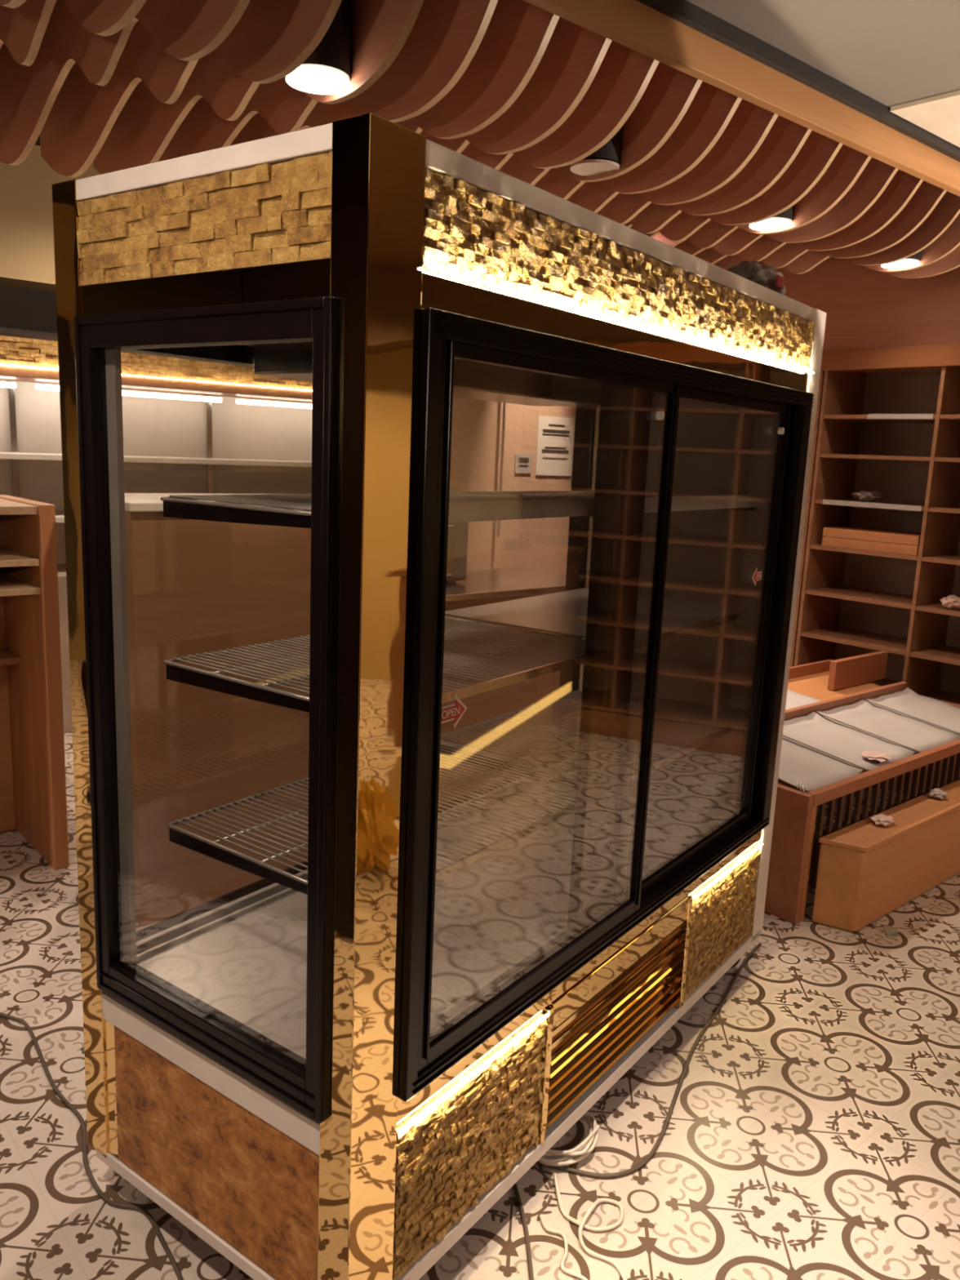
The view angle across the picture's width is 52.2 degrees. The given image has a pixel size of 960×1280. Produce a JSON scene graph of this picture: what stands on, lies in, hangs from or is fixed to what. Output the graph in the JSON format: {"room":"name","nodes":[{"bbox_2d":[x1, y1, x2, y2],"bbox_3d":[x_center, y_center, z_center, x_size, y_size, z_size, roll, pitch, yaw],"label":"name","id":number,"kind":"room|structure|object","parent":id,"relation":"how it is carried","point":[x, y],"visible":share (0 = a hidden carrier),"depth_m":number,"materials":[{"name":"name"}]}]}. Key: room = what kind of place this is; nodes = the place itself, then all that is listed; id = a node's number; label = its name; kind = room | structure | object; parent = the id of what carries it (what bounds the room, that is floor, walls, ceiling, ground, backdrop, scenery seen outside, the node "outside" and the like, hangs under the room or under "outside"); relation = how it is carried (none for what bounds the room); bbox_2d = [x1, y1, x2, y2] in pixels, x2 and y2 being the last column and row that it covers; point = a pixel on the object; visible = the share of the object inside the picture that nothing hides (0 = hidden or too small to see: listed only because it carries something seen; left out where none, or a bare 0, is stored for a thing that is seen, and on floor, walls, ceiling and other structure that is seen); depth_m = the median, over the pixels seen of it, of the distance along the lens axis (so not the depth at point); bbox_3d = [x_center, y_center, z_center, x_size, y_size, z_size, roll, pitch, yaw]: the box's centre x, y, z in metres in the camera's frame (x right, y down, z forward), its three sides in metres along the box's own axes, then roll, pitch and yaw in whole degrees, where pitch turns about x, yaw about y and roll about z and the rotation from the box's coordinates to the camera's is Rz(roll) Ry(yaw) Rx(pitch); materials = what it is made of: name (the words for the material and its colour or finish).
{"room":"food shop","nodes":[
{"label":"food shop","id":0,"kind":"room"},
{"bbox_2d":[0,284,57,337],"bbox_3d":[-3.012,-1.075,5.066,8.600,3.100,0.100,-7,14,-40],"label":"wall","id":1,"kind":"structure","parent":0,"point":[23,311],"depth_m":5.32,"materials":[{"name":"grey paint"}]},
{"bbox_2d":[0,144,100,292],"bbox_3d":[-3.291,-2.085,4.321,7.400,0.660,0.300,-7,14,-40],"label":"wall","id":2,"kind":"structure","parent":1,"relation":"attached to","point":[27,253],"depth_m":4.98,"materials":[{"name":"beige paint"}]},
{"bbox_2d":[35,134,39,146],"bbox_3d":[-1.538,-2.176,3.170,8.600,0.100,4.350,-7,14,-40],"label":"ceiling","id":3,"kind":"structure","parent":0,"point":[37,142],"depth_m":4.89,"materials":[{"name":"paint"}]},
{"bbox_2d":[0,0,26,8],"bbox_3d":[-1.313,-1.703,2.425,0.022,0.526,2.510,-7,14,-40],"label":"ceiling fin","id":4,"kind":"structure","parent":3,"relation":"hanging from","point":[8,3],"depth_m":2.10,"materials":[{"name":"brown wood"}]},
{"bbox_2d":[0,0,146,66],"bbox_3d":[-1.161,-1.721,2.553,0.022,0.526,2.510,-7,14,-40],"label":"ceiling fin","id":5,"kind":"structure","parent":3,"relation":"hanging from","point":[23,28],"depth_m":2.52,"materials":[{"name":"brown wood"}]},
{"bbox_2d":[0,0,249,165],"bbox_3d":[-1.008,-1.739,2.682,0.022,0.526,2.510,-7,14,-40],"label":"ceiling fin","id":6,"kind":"structure","parent":3,"relation":"hanging from","point":[188,30],"depth_m":2.86,"materials":[{"name":"brown wood"}]},
{"bbox_2d":[40,0,342,177],"bbox_3d":[-0.857,-1.757,2.811,0.022,0.526,2.510,-7,14,-40],"label":"ceiling fin","id":7,"kind":"structure","parent":3,"relation":"hanging from","point":[271,39],"depth_m":2.92,"materials":[{"name":"brown wood"}]},
{"bbox_2d":[93,0,423,174],"bbox_3d":[-0.705,-1.775,2.939,0.022,0.526,2.510,-7,14,-40],"label":"ceiling fin","id":8,"kind":"structure","parent":3,"relation":"hanging from","point":[145,126],"depth_m":3.05,"materials":[{"name":"brown wood"}]},
{"bbox_2d":[285,0,351,94],"bbox_3d":[-0.405,-1.679,2.464,0.164,0.512,0.164,-7,14,-40],"label":"recessed light","id":9,"kind":"object","parent":3,"relation":"in","point":[326,70],"visible":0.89,"depth_m":2.46,"materials":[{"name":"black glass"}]},
{"bbox_2d":[157,0,497,161],"bbox_3d":[-0.552,-1.794,3.068,0.022,0.526,2.510,-7,14,-40],"label":"ceiling fin","id":10,"kind":"structure","parent":3,"relation":"hanging from","point":[445,37],"depth_m":2.68,"materials":[{"name":"brown wood"}]},
{"bbox_2d":[229,0,559,146],"bbox_3d":[-0.400,-1.812,3.197,0.022,0.526,2.510,-7,14,-40],"label":"ceiling fin","id":11,"kind":"structure","parent":3,"relation":"hanging from","point":[517,34],"depth_m":2.72,"materials":[{"name":"brown wood"}]},
{"bbox_2d":[308,17,612,155],"bbox_3d":[-0.248,-1.830,3.325,0.022,0.526,2.510,-7,14,-40],"label":"ceiling fin","id":12,"kind":"structure","parent":3,"relation":"hanging from","point":[574,54],"depth_m":2.81,"materials":[{"name":"brown wood"}]},
{"bbox_2d":[419,40,659,168],"bbox_3d":[-0.096,-1.848,3.454,0.022,0.526,2.510,-7,14,-40],"label":"ceiling fin","id":13,"kind":"structure","parent":3,"relation":"hanging from","point":[624,74],"depth_m":2.94,"materials":[{"name":"brown wood"}]},
{"bbox_2d":[460,62,702,182],"bbox_3d":[0.056,-1.866,3.583,0.022,0.526,2.510,-7,14,-40],"label":"ceiling fin","id":14,"kind":"structure","parent":3,"relation":"hanging from","point":[670,91],"depth_m":3.04,"materials":[{"name":"brown wood"}]},
{"bbox_2d":[570,124,623,176],"bbox_3d":[0.383,-1.770,3.118,0.164,0.512,0.164,-7,14,-40],"label":"recessed light","id":15,"kind":"object","parent":3,"relation":"in","point":[607,158],"visible":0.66,"depth_m":3.11,"materials":[{"name":"black metal"}]},
{"bbox_2d":[498,81,742,194],"bbox_3d":[0.208,-1.884,3.712,0.022,0.526,2.510,-7,14,-40],"label":"ceiling fin","id":16,"kind":"structure","parent":3,"relation":"hanging from","point":[712,108],"depth_m":3.20,"materials":[{"name":"brown wood"}]},
{"bbox_2d":[533,98,778,204],"bbox_3d":[0.360,-1.903,3.840,0.022,0.526,2.510,-7,14,-40],"label":"ceiling fin","id":17,"kind":"structure","parent":3,"relation":"hanging from","point":[750,123],"depth_m":3.34,"materials":[{"name":"brown wood"}]},
{"bbox_2d":[567,115,812,215],"bbox_3d":[0.512,-1.921,3.969,0.022,0.526,2.510,-7,14,-40],"label":"ceiling fin","id":18,"kind":"structure","parent":3,"relation":"hanging from","point":[785,138],"depth_m":3.47,"materials":[{"name":"brown wood"}]},
{"bbox_2d":[597,130,842,225],"bbox_3d":[0.664,-1.939,4.098,0.022,0.526,2.510,-7,14,-40],"label":"ceiling fin","id":19,"kind":"structure","parent":3,"relation":"hanging from","point":[818,152],"depth_m":3.60,"materials":[{"name":"brown wood"}]},
{"bbox_2d":[596,144,871,234],"bbox_3d":[0.816,-1.957,4.226,0.022,0.526,2.510,-7,14,-40],"label":"ceiling fin","id":20,"kind":"structure","parent":3,"relation":"hanging from","point":[848,164],"depth_m":3.71,"materials":[{"name":"brown wood"}]},
{"bbox_2d":[622,157,898,243],"bbox_3d":[0.968,-1.975,4.355,0.022,0.526,2.510,-7,14,-40],"label":"ceiling fin","id":21,"kind":"structure","parent":3,"relation":"hanging from","point":[876,176],"depth_m":3.86,"materials":[{"name":"brown wood"}]},
{"bbox_2d":[749,204,795,231],"bbox_3d":[1.145,-1.863,3.774,0.164,0.512,0.164,-7,14,-40],"label":"recessed light","id":22,"kind":"object","parent":3,"relation":"in","point":[784,219],"visible":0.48,"depth_m":3.77,"materials":[{"name":"black metal"}]},
{"bbox_2d":[630,169,923,250],"bbox_3d":[1.120,-1.993,4.484,0.022,0.526,2.510,-7,14,-40],"label":"ceiling fin","id":23,"kind":"structure","parent":3,"relation":"hanging from","point":[903,186],"depth_m":3.99,"materials":[{"name":"brown wood"}]},
{"bbox_2d":[653,180,946,258],"bbox_3d":[1.272,-2.011,4.612,0.022,0.526,2.510,-7,14,-40],"label":"ceiling fin","id":24,"kind":"structure","parent":3,"relation":"hanging from","point":[927,196],"depth_m":4.13,"materials":[{"name":"brown wood"}]},
{"bbox_2d":[674,191,959,265],"bbox_3d":[1.424,-2.030,4.741,0.022,0.526,2.510,-7,14,-40],"label":"ceiling fin","id":25,"kind":"structure","parent":3,"relation":"hanging from","point":[948,208],"depth_m":4.27,"materials":[{"name":"brown wood"}]},
{"bbox_2d":[693,213,959,271],"bbox_3d":[1.576,-2.048,4.870,0.022,0.526,2.510,-7,14,-40],"label":"ceiling fin","id":26,"kind":"structure","parent":3,"relation":"hanging from","point":[948,241],"depth_m":4.51,"materials":[{"name":"brown wood"}]},
{"bbox_2d":[713,244,959,278],"bbox_3d":[1.728,-2.066,4.998,0.022,0.526,2.510,-7,14,-40],"label":"ceiling fin","id":27,"kind":"structure","parent":3,"relation":"hanging from","point":[808,260],"depth_m":4.97,"materials":[{"name":"brown wood"}]},
{"bbox_2d":[880,250,921,268],"bbox_3d":[1.918,-1.951,4.403,0.164,0.512,0.164,-7,14,-40],"label":"recessed light","id":28,"kind":"object","parent":3,"relation":"in","point":[913,260],"visible":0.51,"depth_m":4.40,"materials":[{"name":"black metal"}]},
{"bbox_2d":[0,732,959,1279],"bbox_3d":[-0.242,1.240,2.121,8.600,0.100,8.750,-7,14,-40],"label":"floor","id":29,"kind":"structure","parent":0,"point":[812,1132],"depth_m":2.33,"materials":[{"name":"tile"}]},
{"bbox_2d":[0,494,69,870],"bbox_3d":[-2.292,0.211,3.213,1.600,1.335,0.580,-7,14,-40],"label":"shelving unit","id":30,"kind":"object","parent":29,"relation":"on","point":[33,782],"visible":1,"depth_m":3.60,"materials":[{"name":"orange wood"}]},
{"bbox_2d":[0,1012,183,1279],"bbox_3d":[-0.938,1.125,2.267,0.079,0.008,1.254,-7,14,-40],"label":"power cable","id":31,"kind":"object","parent":29,"relation":"on","point":[126,1206],"visible":1,"depth_m":2.13,"materials":[{"name":"black rubber"}]},
{"bbox_2d":[0,332,312,733],"bbox_3d":[-2.845,-0.496,4.873,5.700,2.050,0.560,-7,14,-40],"label":"shelving unit","id":32,"kind":"object","parent":29,"relation":"on","point":[189,426],"depth_m":5.71,"materials":[{"name":"white metal"}]},
{"bbox_2d":[0,381,16,387],"bbox_3d":[-2.815,-1.278,4.767,1.050,0.028,0.030,-7,14,-40],"label":"lamp","id":33,"kind":"object","parent":32,"relation":"attached to","point":[4,384],"depth_m":5.07,"materials":[{"name":"white plastic"}]},
{"bbox_2d":[55,511,64,523],"bbox_3d":[-2.840,-0.604,4.852,5.700,0.030,0.440,-7,14,-40],"label":"shelf","id":34,"kind":"object","parent":32,"relation":"attached to","point":[60,515],"depth_m":5.13,"materials":[{"name":"white metal"}]},
{"bbox_2d":[35,384,222,402],"bbox_3d":[-1.941,-1.382,5.507,1.050,0.028,0.030,-7,14,-40],"label":"lamp","id":35,"kind":"object","parent":32,"relation":"attached to","point":[39,387],"depth_m":5.59,"materials":[{"name":"white plastic"}]},
{"bbox_2d":[0,451,311,466],"bbox_3d":[-2.827,-0.917,4.792,5.700,0.030,0.440,-7,14,-40],"label":"shelf","id":36,"kind":"object","parent":32,"relation":"attached to","point":[131,458],"depth_m":5.76,"materials":[{"name":"white metal"}]},
{"bbox_2d":[235,399,311,408],"bbox_3d":[-1.067,-1.487,6.247,1.050,0.028,0.030,-7,14,-40],"label":"lamp","id":37,"kind":"object","parent":32,"relation":"attached to","point":[237,401],"depth_m":6.06,"materials":[{"name":"white plastic"}]},
{"bbox_2d":[124,493,311,926],"bbox_3d":[-0.923,0.183,3.538,0.860,1.382,0.525,-7,14,-40],"label":"counter","id":38,"kind":"object","parent":29,"relation":"on","point":[194,586],"depth_m":3.23,"materials":[{"name":"brown wood"}]},
{"bbox_2d":[124,493,308,511],"bbox_3d":[-0.895,-0.481,3.410,0.860,0.027,0.525,-7,14,-40],"label":"countertop","id":39,"kind":"structure","parent":38,"relation":"on","point":[134,502],"depth_m":3.09,"materials":[{"name":"white metal"}]},
{"bbox_2d":[51,112,826,1279],"bbox_3d":[0.070,0.128,2.407,0.791,2.000,1.886,10,13,35],"label":"fridge","id":40,"kind":"object","parent":29,"relation":"on","point":[334,1064],"visible":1,"depth_m":1.81,"materials":[{"name":"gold metal"}]},
{"bbox_2d":[80,257,330,315],"bbox_3d":[-0.443,-0.540,1.528,0.609,0.056,0.016,10,13,35],"label":"panel","id":41,"kind":"object","parent":40,"relation":"on","point":[237,280],"depth_m":1.49,"materials":[{"name":"black metal"}]},
{"bbox_2d":[102,991,319,1158],"bbox_3d":[-0.505,0.917,1.804,0.156,0.359,0.601,-7,14,-40],"label":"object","id":42,"kind":"object","parent":40,"relation":"on","point":[163,1096],"depth_m":1.83,"materials":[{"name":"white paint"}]},
{"bbox_2d":[160,493,538,515],"bbox_3d":[-0.135,-0.281,2.018,0.555,0.010,0.831,10,13,35],"label":"wire shelf","id":43,"kind":"object","parent":40,"relation":"attached to","point":[277,504],"depth_m":1.79,"materials":[{"name":"black metal"}]},
{"bbox_2d":[166,742,576,884],"bbox_3d":[-0.163,0.359,2.141,0.555,0.010,0.831,10,13,35],"label":"wire shelf","id":44,"kind":"object","parent":40,"relation":"attached to","point":[498,762],"depth_m":2.07,"materials":[{"name":"metal"}]},
{"bbox_2d":[163,617,585,701],"bbox_3d":[-0.148,0.029,2.078,0.555,0.010,0.831,10,13,35],"label":"wire shelf","id":45,"kind":"object","parent":40,"relation":"attached to","point":[542,640],"depth_m":1.99,"materials":[{"name":"metal"}]},
{"bbox_2d":[449,490,673,500],"bbox_3d":[0.346,-0.383,2.661,0.555,0.010,0.773,10,13,35],"label":"wire shelf","id":46,"kind":"object","parent":40,"relation":"attached to","point":[548,495],"depth_m":2.59,"materials":[{"name":"grey metal"}]},
{"bbox_2d":[396,829,762,1144],"bbox_3d":[0.340,0.837,2.342,1.635,0.373,0.401,-7,14,-40],"label":"panel","id":47,"kind":"object","parent":40,"relation":"on","point":[524,1080],"depth_m":2.19,"materials":[{"name":"gold metal"}]},
{"bbox_2d":[440,689,736,777],"bbox_3d":[0.319,0.257,2.783,0.555,0.010,0.773,10,13,35],"label":"wire shelf","id":48,"kind":"object","parent":40,"relation":"attached to","point":[727,726],"depth_m":2.73,"materials":[{"name":"grey metal"}]},
{"bbox_2d":[444,610,744,640],"bbox_3d":[0.333,-0.073,2.720,0.555,0.010,0.773,10,13,35],"label":"wire shelf","id":49,"kind":"object","parent":40,"relation":"attached to","point":[675,624],"depth_m":2.55,"materials":[{"name":"grey metal"}]},
{"bbox_2d":[421,270,808,391],"bbox_3d":[0.406,-0.606,2.062,0.016,0.054,1.672,10,13,35],"label":"light strip","id":50,"kind":"object","parent":40,"relation":"on","point":[473,300],"depth_m":1.77,"materials":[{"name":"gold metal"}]},
{"bbox_2d":[726,260,786,294],"bbox_3d":[0.733,-0.965,2.650,0.159,0.111,0.242,11,14,37],"label":"plastic bag","id":51,"kind":"object","parent":40,"relation":"on","point":[767,277],"visible":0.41,"depth_m":2.58,"materials":[{"name":"black plastic"}]},
{"bbox_2d":[775,275,784,288],"bbox_3d":[0.800,-0.955,2.615,0.008,0.031,0.042,11,14,37],"label":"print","id":52,"kind":"object","parent":51,"relation":"attached to","point":[780,280],"depth_m":2.61,"materials":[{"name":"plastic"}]},
{"bbox_2d":[438,567,565,804],"bbox_3d":[-0.105,0.254,4.299,1.310,1.026,0.580,-7,14,-40],"label":"counter","id":53,"kind":"object","parent":29,"relation":"on","point":[482,587],"depth_m":4.12,"materials":[{"name":"brown wood"}]},
{"bbox_2d":[446,521,468,582],"bbox_3d":[-0.328,-0.375,4.085,0.490,0.270,0.314,-7,14,-40],"label":"appliance","id":54,"kind":"object","parent":53,"relation":"on","point":[457,542],"visible":0.27,"depth_m":4.10,"materials":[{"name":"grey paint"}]},
{"bbox_2d":[445,567,565,601],"bbox_3d":[-0.084,-0.237,4.205,1.310,0.026,0.580,-7,14,-40],"label":"countertop","id":55,"kind":"structure","parent":53,"relation":"on","point":[510,582],"depth_m":4.19,"materials":[{"name":"wood"}]},
{"bbox_2d":[512,1182,533,1279],"bbox_3d":[0.085,1.213,2.035,0.027,0.008,0.411,1,11,-8],"label":"power cable","id":56,"kind":"object","parent":29,"relation":"on","point":[515,1186],"visible":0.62,"depth_m":2.01,"materials":[{"name":"black rubber"}]},
{"bbox_2d":[538,1213,587,1279],"bbox_3d":[0.174,1.234,1.949,0.041,0.007,0.247,-1,11,-19],"label":"cable","id":57,"kind":"object","parent":29,"relation":"on","point":[564,1269],"visible":1,"depth_m":1.97,"materials":[{"name":"white plastic"}]},
{"bbox_2d":[537,1111,599,1166],"bbox_3d":[0.189,1.144,2.274,0.197,0.039,0.171,-7,14,-40],"label":"coiled cable","id":58,"kind":"object","parent":29,"relation":"on","point":[593,1137],"visible":0.52,"depth_m":2.21,"materials":[{"name":"white plastic"}]},
{"bbox_2d":[553,1173,626,1279],"bbox_3d":[0.245,1.216,2.016,0.138,0.024,0.313,1,11,-6],"label":"cable","id":59,"kind":"object","parent":29,"relation":"on","point":[581,1224],"visible":1,"depth_m":2.04,"materials":[{"name":"white plastic"}]},
{"bbox_2d":[535,942,761,1178],"bbox_3d":[0.579,1.113,2.670,0.320,0.009,1.365,12,15,42],"label":"power cable","id":60,"kind":"object","parent":29,"relation":"on","point":[601,1175],"visible":0.87,"depth_m":2.38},
{"bbox_2d":[764,659,959,924],"bbox_3d":[1.471,0.547,4.265,1.720,0.597,0.924,-7,14,-40],"label":"display counter","id":61,"kind":"object","parent":29,"relation":"on","point":[913,776],"visible":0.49,"depth_m":3.73,"materials":[{"name":"brown wood"}]},
{"bbox_2d":[796,780,808,793],"bbox_3d":[1.118,0.510,3.402,0.026,0.021,0.082,1,11,-7],"label":"wire","id":62,"kind":"object","parent":61,"relation":"on","point":[800,784],"visible":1,"depth_m":3.39,"materials":[{"name":"white plastic"}]},
{"bbox_2d":[785,689,821,710],"bbox_3d":[1.335,0.261,4.417,0.361,0.068,0.346,-7,14,-40],"label":"liner","id":63,"kind":"object","parent":61,"relation":"on","point":[793,700],"visible":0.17,"depth_m":4.46,"materials":[{"name":"white paper"}]},
{"bbox_2d":[777,738,862,791],"bbox_3d":[1.129,0.438,3.679,0.386,0.077,0.458,-7,14,-40],"label":"liner","id":64,"kind":"object","parent":61,"relation":"on","point":[813,770],"visible":0.53,"depth_m":3.64,"materials":[{"name":"white fabric"}]},
{"bbox_2d":[782,711,915,769],"bbox_3d":[1.438,0.403,3.942,0.391,0.077,0.458,-7,14,-40],"label":"tray","id":65,"kind":"object","parent":61,"relation":"on","point":[846,744],"visible":0.86,"depth_m":3.97,"materials":[{"name":"white paper"}]},
{"bbox_2d":[861,751,891,761],"bbox_3d":[1.538,0.448,3.799,0.125,0.021,0.114,-7,14,-40],"label":"scrap","id":66,"kind":"object","parent":65,"relation":"in","point":[872,755],"visible":1,"depth_m":3.77,"materials":[{"name":"paper"}]},
{"bbox_2d":[826,650,888,690],"bbox_3d":[1.876,0.148,4.857,0.500,0.140,0.035,-7,14,-40],"label":"wooden block","id":67,"kind":"object","parent":61,"relation":"on","point":[851,671],"visible":1,"depth_m":4.82,"materials":[{"name":"brown wood"}]},
{"bbox_2d":[777,671,959,792],"bbox_3d":[1.475,0.358,4.235,1.660,0.104,0.870,-7,14,-40],"label":"tray","id":68,"kind":"object","parent":61,"relation":"on","point":[813,684],"depth_m":4.41,"materials":[{"name":"fabric"}]},
{"bbox_2d":[816,698,959,751],"bbox_3d":[1.754,0.365,4.209,0.401,0.076,0.458,-7,14,-40],"label":"tray","id":69,"kind":"object","parent":61,"relation":"on","point":[916,735],"visible":0.98,"depth_m":4.23,"materials":[{"name":"white paper"}]},
{"bbox_2d":[865,687,959,733],"bbox_3d":[2.075,0.325,4.481,0.406,0.078,0.458,-7,14,-40],"label":"liner","id":70,"kind":"object","parent":61,"relation":"on","point":[939,713],"visible":0.93,"depth_m":4.55,"materials":[{"name":"white paper"}]},
{"bbox_2d":[789,343,959,704],"bbox_3d":[2.552,-0.317,4.817,0.440,2.175,4.400,-7,14,-40],"label":"bookcase","id":71,"kind":"object","parent":29,"relation":"on","point":[851,602],"depth_m":5.29,"materials":[{"name":"brown wood"}]},
{"bbox_2d":[851,490,881,502],"bbox_3d":[2.054,-0.765,5.217,0.117,0.062,0.161,-7,14,-40],"label":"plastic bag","id":72,"kind":"object","parent":71,"relation":"on","point":[862,495],"visible":1,"depth_m":5.18,"materials":[{"name":"plastic"}]},
{"bbox_2d":[822,536,919,555],"bbox_3d":[2.147,-0.507,5.237,0.300,0.050,0.530,-7,14,-40],"label":"wooden board","id":73,"kind":"object","parent":71,"relation":"on","point":[899,548],"visible":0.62,"depth_m":5.13,"materials":[{"name":"orange wood"}]},
{"bbox_2d":[822,526,920,545],"bbox_3d":[2.150,-0.557,5.228,0.300,0.048,0.530,-7,14,-40],"label":"wooden board","id":74,"kind":"object","parent":73,"relation":"on","point":[910,538],"visible":0.76,"depth_m":5.15,"materials":[{"name":"orange wood"}]},
{"bbox_2d":[939,595,959,609],"bbox_3d":[2.368,-0.188,4.896,0.131,0.068,0.131,7,12,24],"label":"crumpled paper","id":75,"kind":"object","parent":71,"relation":"on","point":[951,602],"visible":1,"depth_m":4.87,"materials":[{"name":"white paper"}]},
{"bbox_2d":[812,779,959,931],"bbox_3d":[1.879,0.770,3.930,1.762,0.316,0.156,-7,14,-40],"label":"wooden crate","id":76,"kind":"object","parent":29,"relation":"on","point":[867,871],"visible":0.94,"depth_m":3.48,"materials":[{"name":"orange wood"}]},
{"bbox_2d":[870,813,894,826],"bbox_3d":[1.456,0.650,3.544,0.102,0.029,0.079,-7,14,-40],"label":"crumpled paper","id":77,"kind":"object","parent":76,"relation":"on","point":[881,819],"visible":1,"depth_m":3.52,"materials":[{"name":"white paper"}]},
{"bbox_2d":[928,788,947,799],"bbox_3d":[1.798,0.604,3.848,0.067,0.034,0.074,6,11,16],"label":"crumpled paper","id":78,"kind":"object","parent":76,"relation":"on","point":[935,793],"visible":1,"depth_m":3.83,"materials":[{"name":"white paper"}]},
{"bbox_2d":[882,924,899,935],"bbox_3d":[1.417,1.004,3.391,0.046,0.025,0.056,-7,14,-40],"label":"paper scrap","id":79,"kind":"object","parent":29,"relation":"on","point":[890,931],"visible":1,"depth_m":3.38,"materials":[{"name":"beige paper"}]},
{"bbox_2d":[449,396,576,573],"bbox_3d":[0.493,-1.056,6.018,2.050,3.000,0.120,-7,14,-40],"label":"wall partition","id":80,"kind":"structure","parent":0,"point":[538,544],"depth_m":5.67,"materials":[{"name":"beige paint"}]},
{"bbox_2d":[497,402,506,536],"bbox_3d":[0.145,-1.482,5.507,0.016,1.800,0.016,-7,14,-40],"label":"conduit","id":81,"kind":"object","parent":80,"relation":"attached to","point":[504,403],"visible":0.35,"depth_m":5.58,"materials":[{"name":"white metal"}]},
{"bbox_2d":[514,453,532,473],"bbox_3d":[0.254,-1.031,5.729,0.130,0.110,0.004,-7,14,-40],"label":"notice","id":82,"kind":"object","parent":80,"relation":"attached to","point":[522,461],"visible":1,"depth_m":5.73,"materials":[{"name":"white paper"}]},
{"bbox_2d":[535,415,574,475],"bbox_3d":[0.453,-1.160,5.873,0.300,0.345,0.004,-7,14,-40],"label":"notice","id":83,"kind":"object","parent":80,"relation":"attached to","point":[555,439],"visible":1,"depth_m":5.87,"materials":[{"name":"white paper"}]},
{"bbox_2d":[686,0,959,147],"bbox_3d":[0.203,-1.336,1.231,8.600,0.112,1.228,-7,14,-40],"label":"ceiling","id":84,"kind":"structure","parent":0,"point":[892,52],"depth_m":2.45,"materials":[{"name":"grey paint"}]},
{"bbox_2d":[523,0,959,196],"bbox_3d":[-0.226,-1.330,1.739,8.600,0.088,0.033,-7,14,-40],"label":"ceiling beam","id":85,"kind":"structure","parent":84,"relation":"attached to","point":[633,24],"depth_m":2.49,"materials":[{"name":"brown wood"}]},
{"bbox_2d":[636,0,959,162],"bbox_3d":[-0.203,-1.431,1.698,8.600,0.136,0.024,-7,14,-40],"label":"trim","id":86,"kind":"structure","parent":84,"relation":"attached to","point":[684,11],"depth_m":2.56,"materials":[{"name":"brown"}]},
{"bbox_2d":[750,257,959,351],"bbox_3d":[2.019,-1.968,5.322,0.460,0.820,2.580,-7,14,-40],"label":"wall","id":87,"kind":"structure","parent":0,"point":[864,307],"depth_m":5.00,"materials":[{"name":"brown wood"}]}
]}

